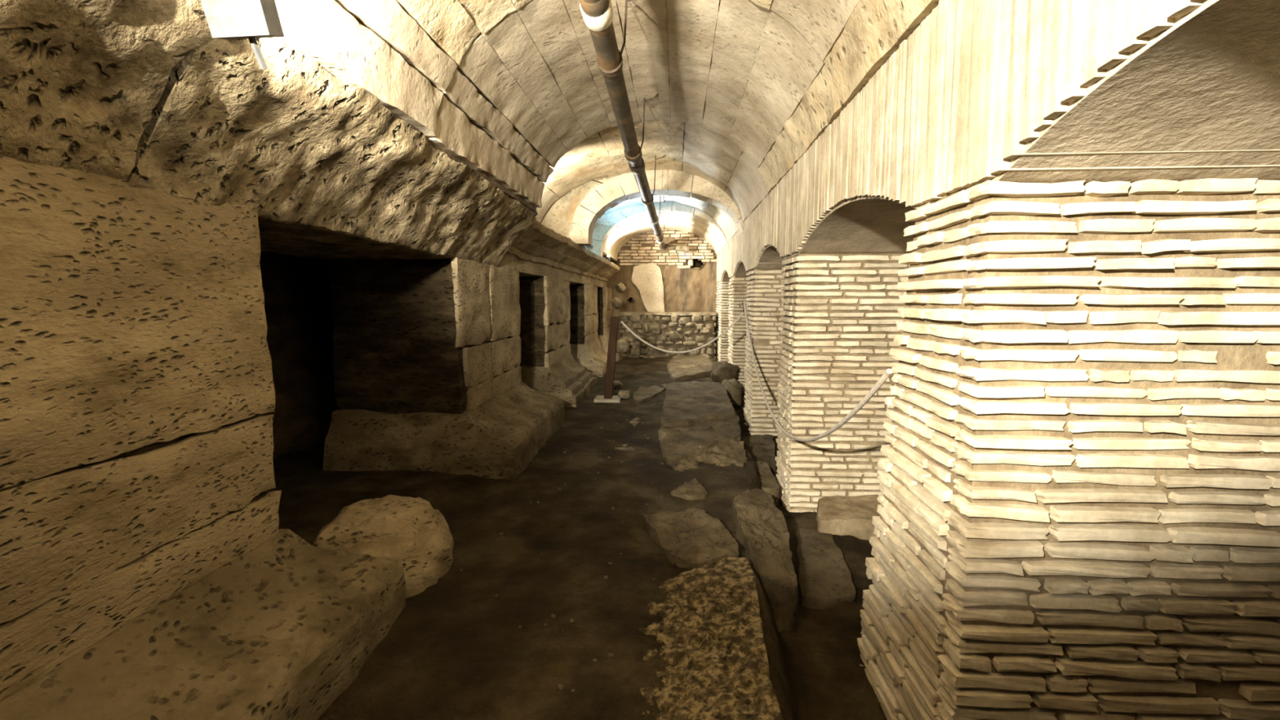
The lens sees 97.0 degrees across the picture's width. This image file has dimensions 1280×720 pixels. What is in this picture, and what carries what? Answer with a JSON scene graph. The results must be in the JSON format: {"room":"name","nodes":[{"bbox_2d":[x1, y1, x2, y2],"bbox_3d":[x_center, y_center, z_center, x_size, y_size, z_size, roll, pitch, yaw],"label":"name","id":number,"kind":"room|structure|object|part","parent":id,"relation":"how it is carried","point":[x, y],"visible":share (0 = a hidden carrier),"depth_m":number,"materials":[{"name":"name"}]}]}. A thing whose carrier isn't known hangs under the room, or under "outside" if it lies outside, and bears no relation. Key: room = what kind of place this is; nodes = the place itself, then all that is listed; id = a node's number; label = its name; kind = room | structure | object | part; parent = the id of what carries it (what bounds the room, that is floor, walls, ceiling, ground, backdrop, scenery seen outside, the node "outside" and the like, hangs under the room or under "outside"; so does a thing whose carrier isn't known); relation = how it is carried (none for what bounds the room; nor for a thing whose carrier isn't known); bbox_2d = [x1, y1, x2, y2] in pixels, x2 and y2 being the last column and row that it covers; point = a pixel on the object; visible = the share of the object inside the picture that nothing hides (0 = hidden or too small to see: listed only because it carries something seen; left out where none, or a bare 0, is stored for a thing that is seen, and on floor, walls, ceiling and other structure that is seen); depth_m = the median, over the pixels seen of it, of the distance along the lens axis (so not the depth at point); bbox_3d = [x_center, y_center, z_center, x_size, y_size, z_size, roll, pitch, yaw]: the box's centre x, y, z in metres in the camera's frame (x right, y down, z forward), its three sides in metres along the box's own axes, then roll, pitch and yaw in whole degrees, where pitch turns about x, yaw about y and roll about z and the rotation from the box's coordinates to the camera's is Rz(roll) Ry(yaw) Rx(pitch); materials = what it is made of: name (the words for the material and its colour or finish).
{"room":"underground archaeological ruins","nodes":[
{"label":"underground archaeological ruins","id":0,"kind":"room"},
{"bbox_2d":[259,251,337,459],"bbox_3d":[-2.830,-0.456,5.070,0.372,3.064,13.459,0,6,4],"label":"doorway","id":1,"kind":"structure","parent":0,"point":[298,309],"depth_m":4.51,"materials":[{"name":"black"}]},
{"bbox_2d":[266,354,887,719],"bbox_3d":[-0.284,0.789,5.044,7.200,0.654,13.400,0,6,4],"label":"floor","id":2,"kind":"structure","parent":0,"point":[455,632],"depth_m":2.59,"materials":[{"name":"brown soil"}]},
{"bbox_2d":[0,155,405,719],"bbox_3d":[-1.689,0.384,1.442,1.395,1.744,1.765,0,6,4],"label":"stone wall","id":3,"kind":"structure","parent":2,"relation":"on","point":[148,570],"depth_m":1.56,"materials":[{"name":"beige stone"}]},
{"bbox_2d":[312,494,453,598],"bbox_3d":[-1.198,0.950,2.635,0.628,0.563,0.584,-2,6,-15],"label":"boulder","id":4,"kind":"object","parent":2,"relation":"on","point":[407,531],"visible":0.52,"depth_m":2.50,"materials":[{"name":"beige stone"}]},
{"bbox_2d":[323,257,564,479],"bbox_3d":[-1.477,0.008,4.743,1.382,1.629,1.858,0,6,4],"label":"stone wall","id":5,"kind":"structure","parent":2,"relation":"on","point":[427,353],"depth_m":4.00,"materials":[{"name":"beige stone"}]},
{"bbox_2d":[519,275,597,407],"bbox_3d":[-1.283,-0.250,6.971,1.320,1.533,1.671,0,6,4],"label":"stone wall section","id":6,"kind":"structure","parent":2,"relation":"on","point":[548,366],"depth_m":6.33,"materials":[{"name":"beige stone"}]},
{"bbox_2d":[460,394,703,715],"bbox_3d":[-0.079,0.757,4.377,1.304,0.142,5.394,0,6,4],"label":"pebbles","id":7,"kind":"object","parent":2,"relation":"on","point":[560,686],"visible":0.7,"depth_m":2.59,"materials":[{"name":"stone"}]},
{"bbox_2d":[568,283,607,377],"bbox_3d":[-1.106,-0.490,9.064,1.215,1.456,1.430,0,6,4],"label":"pillar","id":8,"kind":"structure","parent":2,"relation":"on","point":[586,349],"depth_m":8.47,"materials":[{"name":"beige stone"}]},
{"bbox_2d":[0,0,619,287],"bbox_3d":[-1.479,-1.004,4.290,1.434,0.713,12.169,0,6,4],"label":"overhang","id":9,"kind":"object","parent":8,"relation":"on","point":[142,93],"visible":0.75,"depth_m":1.77,"materials":[{"name":"stone"}]},
{"bbox_2d":[200,0,284,69],"bbox_3d":[-0.897,-0.761,1.289,0.143,0.159,0.106,0,6,4],"label":"floodlight","id":10,"kind":"object","parent":9,"relation":"attached to","point":[229,20],"visible":1,"depth_m":1.26,"materials":[{"name":"grey metal"}]},
{"bbox_2d":[594,315,622,402],"bbox_3d":[-0.366,-0.015,6.607,0.315,0.990,0.280,0,6,4],"label":"barrier post","id":11,"kind":"object","parent":2,"relation":"on","point":[614,323],"visible":0.96,"depth_m":6.55,"materials":[{"name":"brown wood"}]},
{"bbox_3d":[-0.374,0.459,6.660,0.300,0.036,0.280,0,6,4],"label":"plate","id":12,"kind":"part","parent":11,"relation":"part of","materials":[{"name":"beige stone"}]},
{"bbox_3d":[-0.332,-0.029,6.593,0.175,0.960,0.110,0,6,4],"label":"post","id":13,"kind":"part","parent":11,"relation":"part of","materials":[{"name":"brown wood"}]},
{"bbox_2d":[620,311,744,353],"bbox_3d":[0.464,-0.311,6.424,1.409,0.473,0.021,1,6,12],"label":"rope","id":14,"kind":"object","parent":11,"relation":"attached to","point":[743,313],"visible":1,"depth_m":6.43,"materials":[{"name":"grey fabric"}]},
{"bbox_2d":[596,286,622,361],"bbox_3d":[-0.932,-0.658,10.549,1.216,1.405,1.271,0,6,4],"label":"pillar","id":15,"kind":"structure","parent":2,"relation":"on","point":[604,294],"depth_m":10.02,"materials":[{"name":"beige stone"}]},
{"bbox_2d":[610,297,622,309],"bbox_3d":[-0.420,-1.031,10.295,0.216,0.216,0.267,0,6,4],"label":"stone","id":16,"kind":"object","parent":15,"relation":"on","point":[616,303],"visible":1,"depth_m":10.20,"materials":[{"name":"beige stone"}]},
{"bbox_2d":[616,339,628,353],"bbox_3d":[-0.350,-0.238,9.976,0.308,0.263,0.223,3,7,23],"label":"stone","id":17,"kind":"object","parent":15,"relation":"on","point":[622,346],"visible":0.65,"depth_m":9.89,"materials":[{"name":"beige stone"}]},
{"bbox_2d":[613,380,622,388],"bbox_3d":[-0.316,0.337,7.421,0.174,0.134,0.142,-5,8,-37],"label":"stone","id":18,"kind":"object","parent":2,"relation":"on","point":[617,384],"visible":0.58,"depth_m":7.36,"materials":[{"name":"brown stone"}]},
{"bbox_2d":[617,390,630,399],"bbox_3d":[-0.189,0.409,6.713,0.147,0.111,0.123,0,6,4],"label":"stone","id":19,"kind":"object","parent":2,"relation":"on","point":[624,394],"visible":0.99,"depth_m":6.66,"materials":[{"name":"brown stone"}]},
{"bbox_2d":[614,444,634,449],"bbox_3d":[-0.107,0.762,4.634,0.163,0.084,0.264,-4,7,-29],"label":"flat stone","id":20,"kind":"object","parent":2,"relation":"on","point":[624,445],"visible":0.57,"depth_m":4.65,"materials":[{"name":"stone"}]},
{"bbox_2d":[629,417,639,426],"bbox_3d":[-0.050,0.636,5.596,0.120,0.084,0.350,0,6,4],"label":"flat stone","id":21,"kind":"object","parent":2,"relation":"on","point":[634,422],"visible":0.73,"depth_m":5.54,"materials":[{"name":"stone"}]},
{"bbox_2d":[632,383,666,404],"bbox_3d":[0.099,0.441,7.083,0.346,0.126,1.446,1,6,13],"label":"flat stone","id":22,"kind":"object","parent":2,"relation":"on","point":[643,394],"visible":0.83,"depth_m":6.93,"materials":[{"name":"brown stone"}]},
{"bbox_2d":[617,311,716,358],"bbox_3d":[0.509,-0.420,10.832,1.877,0.997,0.726,0,6,4],"label":"wall","id":23,"kind":"structure","parent":2,"relation":"on","point":[677,331],"depth_m":10.54,"materials":[{"name":"stone"}]},
{"bbox_2d":[671,478,707,500],"bbox_3d":[0.358,0.885,3.705,0.219,0.134,0.310,4,7,33],"label":"stone","id":24,"kind":"object","parent":2,"relation":"on","point":[692,490],"visible":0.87,"depth_m":3.65,"materials":[{"name":"grey stone"}]},
{"bbox_2d":[666,355,712,381],"bbox_3d":[0.836,0.196,9.501,0.781,0.358,3.100,0,6,4],"label":"paving slab","id":25,"kind":"object","parent":2,"relation":"on","point":[680,368],"visible":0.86,"depth_m":8.87,"materials":[{"name":"beige stone"}]},
{"bbox_2d":[642,506,739,569],"bbox_3d":[0.277,0.996,3.012,0.414,0.218,0.704,-2,7,-17],"label":"paving slab","id":26,"kind":"object","parent":2,"relation":"on","point":[691,538],"visible":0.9,"depth_m":2.96,"materials":[{"name":"stone"}]},
{"bbox_2d":[659,421,742,465],"bbox_3d":[0.534,0.723,4.871,0.540,0.219,1.327,6,9,44],"label":"paving slab","id":27,"kind":"object","parent":2,"relation":"on","point":[674,448],"visible":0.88,"depth_m":4.67,"materials":[{"name":"stone"}]},
{"bbox_2d":[657,411,740,440],"bbox_3d":[0.556,0.643,5.293,1.106,0.200,0.520,-4,7,-32],"label":"paving slab","id":28,"kind":"object","parent":27,"relation":"on","point":[663,431],"visible":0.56,"depth_m":5.08,"materials":[{"name":"brown stone"}]},
{"bbox_2d":[658,381,736,427],"bbox_3d":[0.623,0.501,6.262,0.763,0.220,2.446,0,6,4],"label":"paving slab","id":29,"kind":"object","parent":28,"relation":"on","point":[691,402],"visible":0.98,"depth_m":5.90,"materials":[{"name":"stone"}]},
{"bbox_2d":[670,435,747,471],"bbox_3d":[0.640,0.835,4.382,0.945,0.304,0.576,-5,8,-38],"label":"paving slab","id":30,"kind":"object","parent":2,"relation":"on","point":[724,454],"visible":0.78,"depth_m":4.34,"materials":[{"name":"grey stone"}]},
{"bbox_2d":[637,556,782,719],"bbox_3d":[0.219,1.242,2.112,0.530,0.521,1.282,0,6,4],"label":"paving slab","id":31,"kind":"object","parent":2,"relation":"on","point":[717,650],"visible":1,"depth_m":2.03,"materials":[{"name":"beige stone"}]},
{"bbox_2d":[715,280,730,362],"bbox_3d":[1.919,-0.659,10.510,0.968,1.644,1.164,0,6,4],"label":"brick pier","id":32,"kind":"object","parent":2,"relation":"on","point":[722,292],"visible":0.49,"depth_m":10.00,"materials":[{"name":"beige brick"}]},
{"bbox_2d":[710,360,738,382],"bbox_3d":[1.135,0.172,7.733,0.351,0.314,0.423,-3,7,-29],"label":"boulder","id":33,"kind":"object","parent":2,"relation":"on","point":[721,371],"visible":0.84,"depth_m":7.59,"materials":[{"name":"brown stone"}]},
{"bbox_2d":[720,377,742,407],"bbox_3d":[1.164,0.433,7.270,0.292,0.364,0.492,0,6,4],"label":"boulder","id":34,"kind":"object","parent":2,"relation":"on","point":[734,389],"visible":0.64,"depth_m":7.08,"materials":[{"name":"brown stone"}]},
{"bbox_2d":[727,276,748,393],"bbox_3d":[1.764,-0.353,8.108,0.971,1.730,0.619,0,6,4],"label":"brick pier","id":35,"kind":"object","parent":2,"relation":"on","point":[736,353],"visible":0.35,"depth_m":7.86,"materials":[{"name":"beige brick"}]},
{"bbox_2d":[742,434,776,476],"bbox_3d":[1.085,0.888,5.171,0.325,0.177,1.177,1,6,10],"label":"block","id":36,"kind":"object","parent":2,"relation":"on","point":[761,447],"visible":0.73,"depth_m":5.18,"materials":[{"name":"stone"}]},
{"bbox_2d":[743,268,784,435],"bbox_3d":[1.631,-0.091,6.040,0.970,1.800,0.636,0,6,4],"label":"brick pier","id":37,"kind":"object","parent":2,"relation":"on","point":[764,300],"visible":0.43,"depth_m":5.78,"materials":[{"name":"beige brick"}]},
{"bbox_3d":[1.165,-0.579,6.243,0.079,0.155,0.035,0,6,4],"label":"wall hook","id":38,"kind":"object","parent":37,"relation":"attached to","visible":0},
{"bbox_2d":[742,301,892,441],"bbox_3d":[1.009,0.026,4.141,0.026,0.890,4.312,0,6,4],"label":"rope","id":39,"kind":"object","parent":38,"relation":"hanging from","point":[886,374],"visible":1,"depth_m":2.74,"materials":[{"name":"beige fabric"}]},
{"bbox_2d":[732,488,798,635],"bbox_3d":[0.666,1.051,3.069,0.300,0.406,1.134,0,6,4],"label":"paving slab","id":40,"kind":"object","parent":2,"relation":"on","point":[762,529],"visible":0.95,"depth_m":2.82,"materials":[{"name":"grey stone"}]},
{"bbox_2d":[754,461,779,506],"bbox_3d":[0.933,0.967,4.287,0.151,0.250,0.616,0,6,4],"label":"stone","id":41,"kind":"object","parent":2,"relation":"on","point":[769,484],"visible":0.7,"depth_m":4.11,"materials":[{"name":"grey stone"}]},
{"bbox_2d":[795,528,856,609],"bbox_3d":[1.032,1.188,3.236,0.291,0.186,1.065,1,6,13],"label":"flagstone","id":42,"kind":"object","parent":2,"relation":"on","point":[824,577],"visible":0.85,"depth_m":3.01,"materials":[{"name":"beige stone"}]},
{"bbox_2d":[774,252,910,512],"bbox_3d":[1.497,0.161,3.989,0.967,1.854,0.536,0,6,4],"label":"brick pier","id":43,"kind":"object","parent":2,"relation":"on","point":[840,313],"visible":0.74,"depth_m":3.75,"materials":[{"name":"beige brick"}]},
{"bbox_2d":[816,494,881,539],"bbox_3d":[1.390,1.108,3.644,0.547,0.392,0.373,0,6,4],"label":"stone block","id":44,"kind":"object","parent":2,"relation":"on","point":[852,516],"depth_m":3.53,"materials":[{"name":"stone"}]},
{"bbox_2d":[857,177,1279,719],"bbox_3d":[1.360,0.445,1.877,0.968,1.958,0.824,0,6,4],"label":"brick pier","id":45,"kind":"object","parent":2,"relation":"on","point":[1079,509],"visible":1,"depth_m":1.48,"materials":[{"name":"beige brick"}]},
{"bbox_2d":[275,0,938,261],"bbox_3d":[-0.137,-1.680,4.613,2.874,1.093,13.100,0,6,4],"label":"ceiling","id":46,"kind":"structure","parent":0,"point":[515,92],"depth_m":3.20,"materials":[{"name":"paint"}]},
{"bbox_2d":[579,0,689,252],"bbox_3d":[0.035,-1.708,4.609,0.572,0.648,12.723,1,6,6],"label":"drain pipe","id":47,"kind":"object","parent":46,"relation":"hanging from","point":[597,15],"visible":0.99,"depth_m":3.09,"materials":[{"name":"metal"}]},
{"bbox_3d":[-0.082,-1.672,2.796,0.040,0.323,0.012,0,6,4],"label":"hanger rod","id":48,"kind":"part","parent":47,"relation":"part of","materials":[{"name":"metal"}]},
{"bbox_3d":[0.018,-1.780,4.219,0.040,0.418,0.012,0,6,4],"label":"hanger rod","id":49,"kind":"part","parent":47,"relation":"part of","materials":[{"name":"metal"}]},
{"bbox_3d":[0.148,-1.956,5.976,0.040,0.451,0.012,0,6,4],"label":"hanger rod","id":50,"kind":"part","parent":47,"relation":"part of","materials":[{"name":"metal"}]},
{"bbox_2d":[615,282,626,293],"bbox_3d":[-0.355,-1.333,10.460,0.193,0.201,0.235,-4,7,-32],"label":"stone","id":51,"kind":"object","parent":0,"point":[620,287],"visible":1,"depth_m":10.39,"materials":[{"name":"beige stone"}]},
{"bbox_2d":[606,229,717,348],"bbox_3d":[0.737,-1.271,11.384,3.500,2.850,0.663,0,6,4],"label":"wall","id":52,"kind":"structure","parent":0,"point":[655,279],"depth_m":11.08,"materials":[{"name":"brick"}]},
{"bbox_2d":[688,259,693,266],"bbox_3d":[0.988,-1.896,11.079,0.109,0.142,0.144,0,6,4],"label":"stone","id":53,"kind":"object","parent":52,"relation":"attached to","point":[690,261],"visible":0.96,"depth_m":11.02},
{"bbox_2d":[716,0,1279,283],"bbox_3d":[1.552,-1.101,4.517,0.980,0.634,13.000,0,6,4],"label":"wall","id":54,"kind":"structure","parent":0,"point":[980,91],"depth_m":1.33,"materials":[{"name":"brick"}]}
]}

